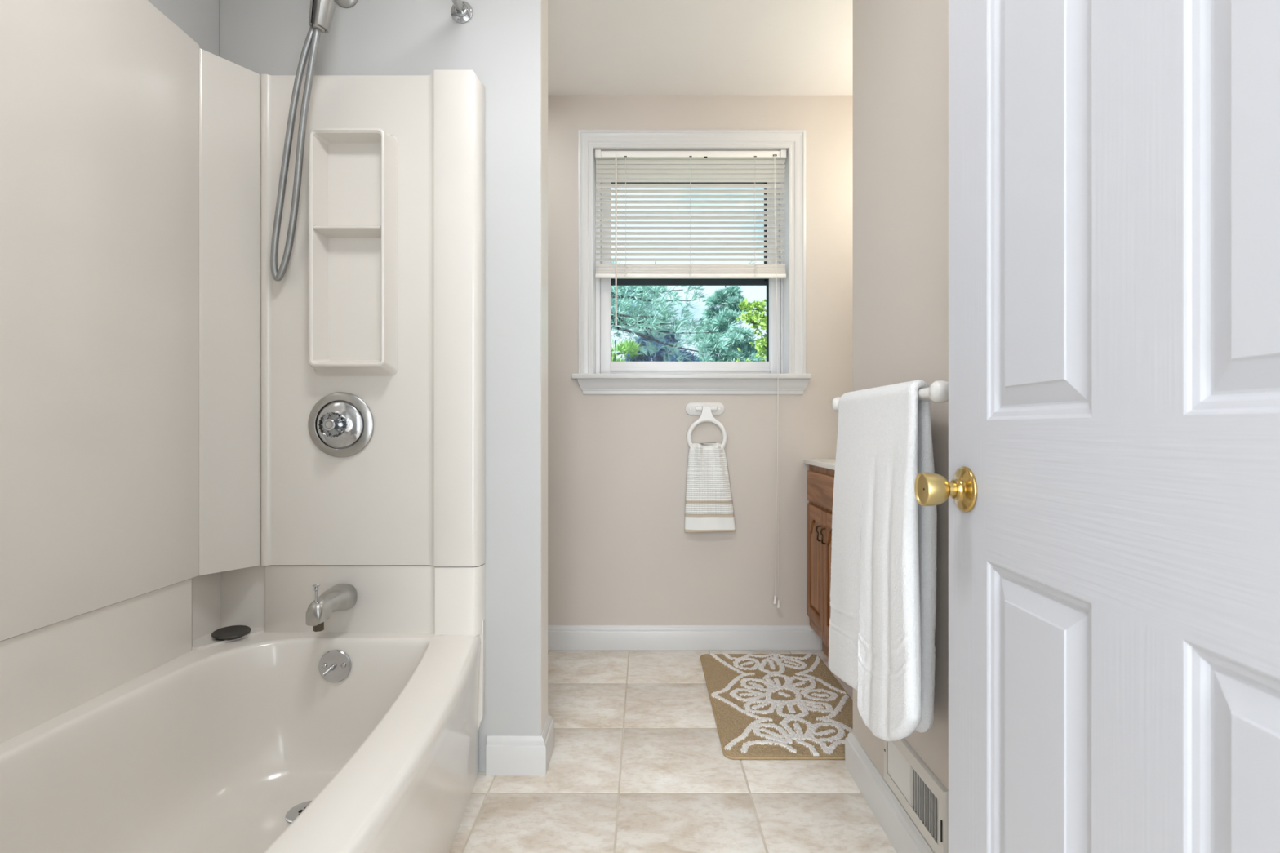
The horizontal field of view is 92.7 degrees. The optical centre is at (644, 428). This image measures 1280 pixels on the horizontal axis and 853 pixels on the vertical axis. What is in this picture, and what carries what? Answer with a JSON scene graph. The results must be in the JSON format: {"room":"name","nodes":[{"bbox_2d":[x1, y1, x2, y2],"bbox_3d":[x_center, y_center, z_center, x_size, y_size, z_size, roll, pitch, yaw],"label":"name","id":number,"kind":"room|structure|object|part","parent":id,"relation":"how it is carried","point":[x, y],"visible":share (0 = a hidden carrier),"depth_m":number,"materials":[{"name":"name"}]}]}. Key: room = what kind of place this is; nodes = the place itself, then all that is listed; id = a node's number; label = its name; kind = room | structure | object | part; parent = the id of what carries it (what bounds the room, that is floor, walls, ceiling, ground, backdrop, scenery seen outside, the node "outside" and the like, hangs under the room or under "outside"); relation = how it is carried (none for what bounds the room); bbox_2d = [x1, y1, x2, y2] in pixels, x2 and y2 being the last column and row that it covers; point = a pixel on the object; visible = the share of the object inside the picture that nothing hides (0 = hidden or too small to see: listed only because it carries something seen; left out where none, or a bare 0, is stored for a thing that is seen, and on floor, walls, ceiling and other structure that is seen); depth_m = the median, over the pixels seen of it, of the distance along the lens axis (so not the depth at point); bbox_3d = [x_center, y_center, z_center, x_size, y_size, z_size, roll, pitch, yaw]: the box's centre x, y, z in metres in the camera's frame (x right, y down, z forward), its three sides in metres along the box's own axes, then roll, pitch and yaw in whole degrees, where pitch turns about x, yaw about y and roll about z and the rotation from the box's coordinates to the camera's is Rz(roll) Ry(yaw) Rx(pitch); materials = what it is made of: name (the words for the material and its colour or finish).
{"room":"bathroom","nodes":[
{"label":"bathroom","id":0,"kind":"room"},
{"bbox_2d":[147,0,219,56],"bbox_3d":[-1.289,-0.257,1.435,0.100,2.513,2.670,0,0,0],"label":"wall","id":1,"kind":"structure","parent":0,"point":[198,19],"depth_m":1.69,"materials":[{"name":"white paint"}]},
{"bbox_2d":[0,0,484,641],"bbox_3d":[-0.850,-0.315,1.004,0.772,1.410,1.537,0,0,0],"label":"tub surround","id":2,"kind":"object","parent":1,"relation":"attached to","point":[160,388],"visible":1,"depth_m":1.65,"materials":[{"name":"white plastic"}]},
{"bbox_3d":[-1.210,-0.315,0.933,0.052,1.410,1.397,0,0,0],"label":"panel","id":3,"kind":"part","parent":2,"relation":"part of","materials":[{"name":"white plastic"}]},
{"bbox_3d":[-1.165,-0.311,1.697,0.134,1.402,0.150,0,0,0],"label":"corner panel","id":4,"kind":"part","parent":2,"relation":"part of","materials":[{"name":"white plastic"}]},
{"bbox_2d":[307,391,373,457],"bbox_3d":[-0.867,-0.011,1.710,0.187,0.187,0.071,0,0,0],"label":"shower valve","id":5,"kind":"object","parent":2,"relation":"attached to","point":[340,424],"visible":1,"depth_m":1.73,"materials":[{"name":"silver metal"}]},
{"bbox_3d":[-0.867,-0.011,1.700,0.071,0.071,0.042,0,0,0],"label":"clear knob","id":6,"kind":"part","parent":5,"relation":"part of","materials":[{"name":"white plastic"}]},
{"bbox_2d":[313,225,381,238],"bbox_3d":[-0.824,-0.553,1.714,0.184,0.021,0.054,0,0,0],"label":"caddy shelf","id":7,"kind":"object","parent":2,"relation":"attached to","point":[319,231],"depth_m":1.70,"materials":[{"name":"white plastic"}]},
{"bbox_3d":[-0.781,-0.312,1.748,0.634,1.404,0.047,0,0,0],"label":"panel","id":8,"kind":"part","parent":2,"relation":"part of","materials":[{"name":"white plastic"}]},
{"bbox_2d":[219,0,547,772],"bbox_3d":[-0.770,-0.257,1.841,0.937,2.513,0.129,0,0,0],"label":"wall","id":9,"kind":"structure","parent":0,"point":[504,42],"depth_m":1.78,"materials":[{"name":"grey paint"}]},
{"bbox_2d":[270,0,357,281],"bbox_3d":[-0.907,-0.892,1.648,0.226,0.957,0.240,0,0,-19],"label":"shower","id":10,"kind":"object","parent":9,"relation":"attached to","point":[321,11],"visible":1,"depth_m":1.67,"materials":[{"name":"metal"}]},
{"bbox_3d":[-0.838,-1.192,1.625,0.100,0.253,0.056,0,0,36],"label":"handle","id":11,"kind":"part","parent":10,"relation":"part of","materials":[{"name":"silver metal"}]},
{"bbox_2d":[450,0,472,22],"bbox_3d":[-0.532,-1.211,0.996,0.065,0.065,1.561,0,0,0],"label":"shower rod","id":12,"kind":"object","parent":9,"relation":"attached to","point":[461,11],"visible":1,"depth_m":1.77,"materials":[{"name":"silver metal"}]},
{"bbox_2d":[485,714,554,775],"bbox_3d":[-0.743,0.946,1.841,0.914,0.108,0.162,0,0,0],"label":"baseboard","id":13,"kind":"structure","parent":9,"relation":"attached to","point":[505,755],"depth_m":1.76,"materials":[{"name":"paint"}]},
{"bbox_2d":[448,650,896,852],"bbox_3d":[0.021,1.025,1.515,2.519,0.050,2.830,0,0,0],"label":"floor","id":14,"kind":"structure","parent":0,"point":[638,763],"depth_m":1.71,"materials":[{"name":"tile"}]},
{"bbox_2d":[0,564,484,852],"bbox_3d":[-0.820,0.697,1.004,0.832,0.607,1.539,0,0,0],"label":"bathtub","id":15,"kind":"object","parent":14,"relation":"on","point":[126,726],"visible":0.96,"depth_m":1.44,"materials":[{"name":"white plastic"}]},
{"bbox_2d":[211,625,251,639],"bbox_3d":[-1.149,0.569,1.698,0.092,0.018,0.092,0,0,0],"label":"drain stopper","id":16,"kind":"object","parent":15,"relation":"on","point":[235,632],"visible":1,"depth_m":1.69,"materials":[{"name":"black rubber"}]},
{"bbox_3d":[-0.860,0.658,1.662,0.014,0.024,0.037,0,0,32],"label":"trip lever","id":17,"kind":"part","parent":15,"relation":"part of","materials":[{"name":"silver metal"}]},
{"bbox_2d":[305,583,357,631],"bbox_3d":[-0.861,0.469,1.664,0.077,0.122,0.168,0,0,0],"label":"tub spout","id":18,"kind":"object","parent":15,"relation":"attached to","point":[340,597],"visible":1,"depth_m":1.63,"materials":[{"name":"silver metal"}]},
{"bbox_2d":[313,622,324,631],"bbox_3d":[-0.857,0.518,1.604,0.025,0.023,0.022,0,0,-20],"label":"outlet","id":19,"kind":"object","parent":18,"relation":"attached to","point":[317,626],"depth_m":1.59,"materials":[{"name":"metal"}]},
{"bbox_3d":[-0.853,0.654,1.680,0.088,0.088,0.013,0,0,0],"label":"overflow plate","id":20,"kind":"part","parent":15,"relation":"part of","materials":[{"name":"silver metal"}]},
{"bbox_2d":[700,653,853,759],"bbox_3d":[0.500,0.991,2.264,0.519,0.018,0.846,0,0,0],"label":"bath rug","id":21,"kind":"object","parent":14,"relation":"on","point":[765,706],"visible":0.94,"depth_m":2.17,"materials":[{"name":"beige fabric"}]},
{"bbox_2d":[806,464,835,657],"bbox_3d":[0.992,0.580,2.284,0.566,0.840,0.964,0,0,0],"label":"vanity cabinet","id":22,"kind":"object","parent":14,"relation":"on","point":[820,480],"visible":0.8,"depth_m":2.56,"materials":[{"name":"brown wood"}]},
{"bbox_3d":[0.733,0.812,2.623,0.011,0.050,0.155,0,0,0],"label":"rail","id":23,"kind":"part","parent":22,"relation":"part of","materials":[{"name":"brown wood"}]},
{"bbox_3d":[0.734,0.589,2.623,0.008,0.394,0.153,0,0,0],"label":"raised panel","id":24,"kind":"part","parent":22,"relation":"part of","materials":[{"name":"brown wood"}]},
{"bbox_3d":[0.733,0.399,2.623,0.011,0.125,0.155,0,0,0],"label":"arched rail","id":25,"kind":"part","parent":22,"relation":"part of","materials":[{"name":"brown wood"}]},
{"bbox_3d":[0.719,0.434,2.527,0.019,0.068,0.026,0,0,0],"label":"handle","id":26,"kind":"part","parent":22,"relation":"part of","materials":[{"name":"brown metal"}]},
{"bbox_2d":[803,458,835,470],"bbox_3d":[0.999,0.147,2.283,0.561,0.023,0.972,0,0,0],"label":"countertop","id":27,"kind":"structure","parent":22,"relation":"on","point":[829,464],"depth_m":2.55,"materials":[{"name":"white stone"}]},
{"bbox_3d":[0.736,0.254,2.496,0.018,0.132,0.502,0,0,0],"label":"drawer","id":28,"kind":"part","parent":22,"relation":"part of","materials":[{"name":"brown wood"}]},
{"bbox_3d":[0.719,0.434,2.463,0.019,0.068,0.026,0,0,0],"label":"handle","id":29,"kind":"part","parent":22,"relation":"part of","materials":[{"name":"brown metal"}]},
{"bbox_3d":[0.733,0.812,2.369,0.011,0.050,0.155,0,0,0],"label":"rail","id":30,"kind":"part","parent":22,"relation":"part of","materials":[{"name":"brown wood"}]},
{"bbox_3d":[0.733,0.399,2.369,0.011,0.125,0.155,0,0,0],"label":"arched rail","id":31,"kind":"part","parent":22,"relation":"part of","materials":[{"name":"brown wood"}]},
{"bbox_3d":[0.734,0.589,2.369,0.008,0.394,0.153,0,0,0],"label":"raised panel","id":32,"kind":"part","parent":22,"relation":"part of","materials":[{"name":"brown wood"}]},
{"bbox_2d":[547,95,853,625],"bbox_3d":[0.025,-0.257,2.850,2.729,2.513,0.160,0,0,0],"label":"wall","id":33,"kind":"structure","parent":0,"point":[620,552],"depth_m":2.77,"materials":[{"name":"beige paint"}]},
{"bbox_2d":[547,625,822,650],"bbox_3d":[-0.220,0.946,2.762,2.039,0.108,0.016,0,0,0],"label":"baseboard","id":34,"kind":"structure","parent":33,"relation":"attached to","point":[560,637],"depth_m":2.75,"materials":[{"name":"paint"}]},
{"bbox_2d":[571,129,811,395],"bbox_3d":[0.207,-0.751,2.857,1.067,1.194,0.285,0,0,0],"label":"window","id":35,"kind":"structure","parent":33,"relation":"in","point":[597,375],"depth_m":2.76,"materials":[{"name":"paint"}]},
{"bbox_3d":[-0.267,-0.796,2.760,0.067,1.103,0.020,0,0,0],"label":"casing","id":36,"kind":"part","parent":35,"relation":"part of","materials":[{"name":"paint"}]},
{"bbox_3d":[0.213,-1.235,2.937,0.753,0.070,0.027,0,0,0],"label":"rail","id":37,"kind":"part","parent":35,"relation":"part of","materials":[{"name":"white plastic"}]},
{"bbox_3d":[0.221,-0.740,2.993,0.822,1.020,0.015,0,0,0],"label":"storm frame","id":38,"kind":"part","parent":35,"relation":"part of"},
{"bbox_3d":[0.215,-0.281,2.902,0.754,0.073,0.032,0,0,0],"label":"rail","id":39,"kind":"part","parent":35,"relation":"part of","materials":[{"name":"white plastic"}]},
{"bbox_2d":[595,149,786,608],"bbox_3d":[0.208,-0.235,2.755,0.869,2.066,0.099,0,0,0],"label":"mini blind","id":40,"kind":"object","parent":35,"relation":"attached to","point":[615,270],"visible":1,"depth_m":2.79,"materials":[{"name":"white plastic"}]},
{"bbox_3d":[0.208,-0.698,2.790,0.869,0.018,0.027,0,0,0],"label":"rail","id":41,"kind":"part","parent":40,"relation":"part of","materials":[{"name":"white plastic"}]},
{"bbox_3d":[0.502,-0.717,2.773,0.018,0.056,0.004,0,0,0],"label":"bunched cord","id":42,"kind":"part","parent":40,"relation":"part of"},
{"bbox_3d":[0.585,-0.247,2.740,0.011,1.991,0.070,0,0,0],"label":"pull cord","id":43,"kind":"part","parent":40,"relation":"part of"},
{"bbox_3d":[0.594,-0.238,2.740,0.009,2.009,0.070,0,0,0],"label":"pull cord","id":44,"kind":"part","parent":40,"relation":"part of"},
{"bbox_3d":[0.216,-0.278,2.882,0.763,0.012,0.008,0,0,0],"label":"lift rail","id":45,"kind":"part","parent":35,"relation":"part of","materials":[{"name":"white plastic"}]},
{"bbox_3d":[0.213,-1.309,2.760,1.026,0.078,0.020,0,0,0],"label":"head casing","id":46,"kind":"part","parent":35,"relation":"part of","materials":[{"name":"paint"}]},
{"bbox_3d":[0.688,-0.796,2.760,0.076,1.103,0.020,0,0,0],"label":"casing","id":47,"kind":"part","parent":35,"relation":"part of","materials":[{"name":"paint"}]},
{"bbox_2d":[684,402,727,450],"bbox_3d":[0.276,0.006,2.750,0.188,0.250,0.040,0,0,0],"label":"towel ring","id":48,"kind":"object","parent":33,"relation":"attached to","point":[706,411],"visible":0.93,"depth_m":2.73,"materials":[{"name":"white plastic"}]},
{"bbox_3d":[0.272,-0.089,2.765,0.179,0.059,0.010,0,0,0],"label":"plate","id":49,"kind":"part","parent":48,"relation":"part of","materials":[{"name":"white plastic"}]},
{"bbox_2d":[684,442,735,533],"bbox_3d":[0.292,0.265,2.733,0.228,0.406,0.064,0,0,0],"label":"hand towel","id":50,"kind":"object","parent":48,"relation":"hanging from","point":[708,508],"visible":1,"depth_m":2.72,"materials":[{"name":"white fabric"}]},
{"bbox_2d":[547,0,853,95],"bbox_3d":[0.000,-1.563,0.325,3.200,0.100,5.250,0,0,0],"label":"ceiling","id":51,"kind":"structure","parent":0,"point":[596,47],"depth_m":2.42,"materials":[{"name":"paint"}]},
{"bbox_2d":[853,0,948,791],"bbox_3d":[1.000,-0.257,0.948,0.780,2.513,1.695,0,0,0],"label":"wall","id":52,"kind":"structure","parent":0,"point":[900,47],"depth_m":1.42,"materials":[{"name":"beige paint"}]},
{"bbox_2d":[844,731,934,852],"bbox_3d":[0.664,0.946,1.016,0.142,0.108,1.592,0,0,0],"label":"baseboard","id":53,"kind":"structure","parent":52,"relation":"attached to","point":[904,835],"depth_m":1.53,"materials":[{"name":"paint"}]},
{"bbox_2d":[831,380,948,411],"bbox_3d":[0.565,-0.067,1.399,0.090,0.067,0.649,0,0,0],"label":"towel bar","id":54,"kind":"object","parent":52,"relation":"attached to","point":[938,391],"visible":0.28,"depth_m":1.10,"materials":[{"name":"white ceramic"}]},
{"bbox_3d":[0.565,-0.067,1.690,0.090,0.067,0.067,0,0,0],"label":"post","id":55,"kind":"part","parent":54,"relation":"part of","materials":[{"name":"white ceramic"}]},
{"bbox_2d":[828,379,937,741],"bbox_3d":[0.532,0.281,1.375,0.113,0.756,0.502,0,0,0],"label":"bath towel","id":56,"kind":"object","parent":54,"relation":"hanging from","point":[882,619],"visible":0.97,"depth_m":1.25,"materials":[{"name":"white fabric"}]},
{"bbox_3d":[0.565,-0.067,1.108,0.090,0.067,0.067,0,0,0],"label":"post","id":57,"kind":"part","parent":54,"relation":"part of","materials":[{"name":"white ceramic"}]},
{"bbox_2d":[884,737,948,852],"bbox_3d":[0.605,0.808,1.386,0.010,0.160,0.320,0,0,0],"label":"air vent","id":58,"kind":"object","parent":52,"relation":"in","point":[924,797],"visible":0.98,"depth_m":1.34,"materials":[{"name":"metal"}]},
{"bbox_3d":[0.601,0.816,1.238,0.004,0.044,0.004,0,0,0],"label":"damper lever","id":59,"kind":"part","parent":58,"relation":"part of","materials":[{"name":"metal"}]},
{"bbox_3d":[-0.315,-0.256,0.158,1.849,2.513,0.115,0,0,0],"label":"wall","id":60,"kind":"structure","parent":0,"visible":0},
{"bbox_2d":[914,0,1279,852],"bbox_3d":[0.471,-0.026,0.598,0.104,2.028,0.767,0,0,0],"label":"door","id":61,"kind":"structure","parent":60,"relation":"in","point":[1112,489],"depth_m":0.63,"materials":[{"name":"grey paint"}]},
{"bbox_3d":[0.439,0.092,0.927,0.040,0.052,0.052,0,0,0],"label":"handle","id":62,"kind":"part","parent":61,"relation":"part of","materials":[{"name":"gold metal"}]},
{"bbox_3d":[0.477,0.092,0.926,0.020,0.070,0.070,0,0,0],"label":"knob","id":63,"kind":"part","parent":61,"relation":"part of","materials":[{"name":"gold metal"}]},
{"bbox_3d":[0.497,-0.336,0.760,0.030,0.648,0.210,0,0,1],"label":"panel","id":64,"kind":"part","parent":61,"relation":"part of","materials":[{"name":"grey paint"}]},
{"bbox_3d":[0.497,0.471,0.760,0.030,0.568,0.210,0,0,1],"label":"panel","id":65,"kind":"part","parent":61,"relation":"part of","materials":[{"name":"grey paint"}]},
{"bbox_3d":[0.496,0.087,0.598,0.035,0.199,0.536,0,0,1],"label":"rail","id":66,"kind":"part","parent":61,"relation":"part of","materials":[{"name":"grey paint"}]},
{"bbox_3d":[0.489,-0.336,0.435,0.030,0.648,0.211,0,0,1],"label":"panel","id":67,"kind":"part","parent":61,"relation":"part of","materials":[{"name":"grey paint"}]},
{"bbox_3d":[0.489,0.471,0.435,0.030,0.568,0.211,0,0,1],"label":"panel","id":68,"kind":"part","parent":61,"relation":"part of","materials":[{"name":"grey paint"}]},
{"label":"outside","id":69,"kind":"structure","parent":0,"visible":0},
{"bbox_3d":[0.000,4.050,31.700,80.000,0.100,56.600,0,0,0],"label":"ground","id":70,"kind":"structure","parent":69,"visible":0},
{"bbox_2d":[611,338,641,361],"bbox_3d":[-0.251,1.538,6.223,1.266,4.924,1.333,0,0,0],"label":"bush","id":71,"kind":"object","parent":70,"relation":"on","point":[629,348],"visible":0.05,"depth_m":6.11,"materials":[{"name":"green plant"}]},
{"bbox_2d":[622,319,702,361],"bbox_3d":[-0.086,0.825,12.870,4.628,6.350,4.844,0,0,0],"label":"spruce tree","id":72,"kind":"object","parent":70,"relation":"on","point":[658,357],"visible":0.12,"depth_m":12.47,"materials":[{"name":"green plant"}]},
{"bbox_2d":[611,256,755,361],"bbox_3d":[-0.491,0.000,8.937,4.010,8.000,3.648,0,0,0],"label":"pine tree","id":73,"kind":"object","parent":70,"relation":"on","point":[639,316],"visible":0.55,"depth_m":8.76,"materials":[{"name":"green plant"}]},
{"bbox_2d":[688,285,766,361],"bbox_3d":[2.653,-0.211,18.622,6.298,8.423,4.898,0,0,0],"label":"pine tree","id":74,"kind":"object","parent":70,"relation":"on","point":[728,297],"visible":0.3,"depth_m":18.02,"materials":[{"name":"green plant"}]},
{"bbox_2d":[735,297,766,361],"bbox_3d":[1.334,1.325,6.346,1.849,5.350,1.644,0,0,0],"label":"maple tree","id":75,"kind":"object","parent":70,"relation":"on","point":[753,319],"visible":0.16,"depth_m":6.18,"materials":[{"name":"green plant"}]}
]}

